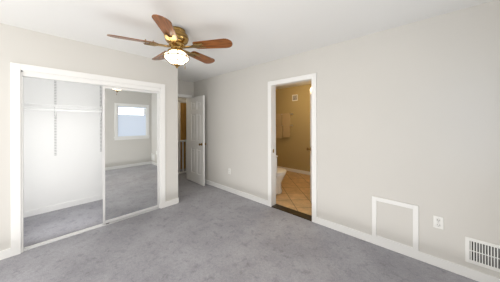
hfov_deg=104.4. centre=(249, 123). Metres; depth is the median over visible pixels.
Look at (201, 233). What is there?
floor
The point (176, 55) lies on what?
ceiling fan
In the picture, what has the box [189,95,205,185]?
bedroom door
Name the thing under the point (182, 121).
hall door
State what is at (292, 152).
wall
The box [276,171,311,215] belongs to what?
floor
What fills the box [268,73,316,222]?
trim
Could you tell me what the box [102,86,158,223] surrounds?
mirror door
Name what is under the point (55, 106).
closet shelf
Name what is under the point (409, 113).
wall
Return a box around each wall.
[0,23,177,250]
[23,77,193,210]
[194,0,499,277]
[276,84,310,171]
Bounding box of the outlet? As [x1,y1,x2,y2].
[433,215,443,228]
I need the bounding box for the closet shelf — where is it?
[23,81,102,155]
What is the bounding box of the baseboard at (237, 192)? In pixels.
[205,179,267,205]
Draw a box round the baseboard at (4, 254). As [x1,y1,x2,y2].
[0,248,10,259]
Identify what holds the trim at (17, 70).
attached to the wall at (24, 46)
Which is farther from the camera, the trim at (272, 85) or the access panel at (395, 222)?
the trim at (272, 85)
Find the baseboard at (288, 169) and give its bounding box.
[277,166,309,174]
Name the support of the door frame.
attached to the wall
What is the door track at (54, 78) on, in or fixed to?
attached to the wall at (24, 46)
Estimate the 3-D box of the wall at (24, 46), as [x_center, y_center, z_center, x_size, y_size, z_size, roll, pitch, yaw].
[-2.378,0.186,2.304,0.120,2.440,3.140,0,0,43]
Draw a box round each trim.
[10,62,164,256]
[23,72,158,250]
[178,94,191,179]
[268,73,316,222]
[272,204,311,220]
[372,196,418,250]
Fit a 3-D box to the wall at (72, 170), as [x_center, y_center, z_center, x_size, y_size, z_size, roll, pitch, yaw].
[-2.521,0.187,3.851,0.210,2.440,3.020,0,0,43]
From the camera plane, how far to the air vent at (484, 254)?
1.70 m
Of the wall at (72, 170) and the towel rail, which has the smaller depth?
the wall at (72, 170)
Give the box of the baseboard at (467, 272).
[317,217,499,281]
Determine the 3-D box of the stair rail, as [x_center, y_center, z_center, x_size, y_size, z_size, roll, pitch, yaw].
[-2.031,0.850,5.332,0.110,1.110,1.940,0,0,43]
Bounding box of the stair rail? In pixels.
[178,140,185,173]
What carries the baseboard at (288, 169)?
attached to the wall at (292, 152)
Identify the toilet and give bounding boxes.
[276,155,286,194]
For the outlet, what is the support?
attached to the wall at (409, 113)
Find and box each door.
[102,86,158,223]
[180,103,185,168]
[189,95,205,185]
[307,88,311,202]
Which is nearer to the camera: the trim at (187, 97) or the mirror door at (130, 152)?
the mirror door at (130, 152)
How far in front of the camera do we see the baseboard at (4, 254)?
2.02 m
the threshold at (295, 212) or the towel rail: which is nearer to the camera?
the threshold at (295, 212)
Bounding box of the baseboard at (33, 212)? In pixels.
[24,194,102,217]
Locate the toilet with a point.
(280, 173)
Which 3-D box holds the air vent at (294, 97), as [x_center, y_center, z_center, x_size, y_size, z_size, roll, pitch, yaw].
[1.278,-0.723,5.516,0.180,0.180,0.017,0,0,43]
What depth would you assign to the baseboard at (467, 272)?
1.98 m
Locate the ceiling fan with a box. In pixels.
[107,14,232,67]
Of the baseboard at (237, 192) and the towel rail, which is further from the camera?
the towel rail
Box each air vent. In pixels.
[292,94,297,100]
[465,236,499,271]
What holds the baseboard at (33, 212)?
attached to the wall at (72, 170)
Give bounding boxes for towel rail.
[276,113,292,137]
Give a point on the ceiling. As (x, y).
(256, 32)
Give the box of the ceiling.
[0,0,494,88]
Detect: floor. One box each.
[0,169,477,281]
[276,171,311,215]
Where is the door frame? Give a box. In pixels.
[178,99,185,169]

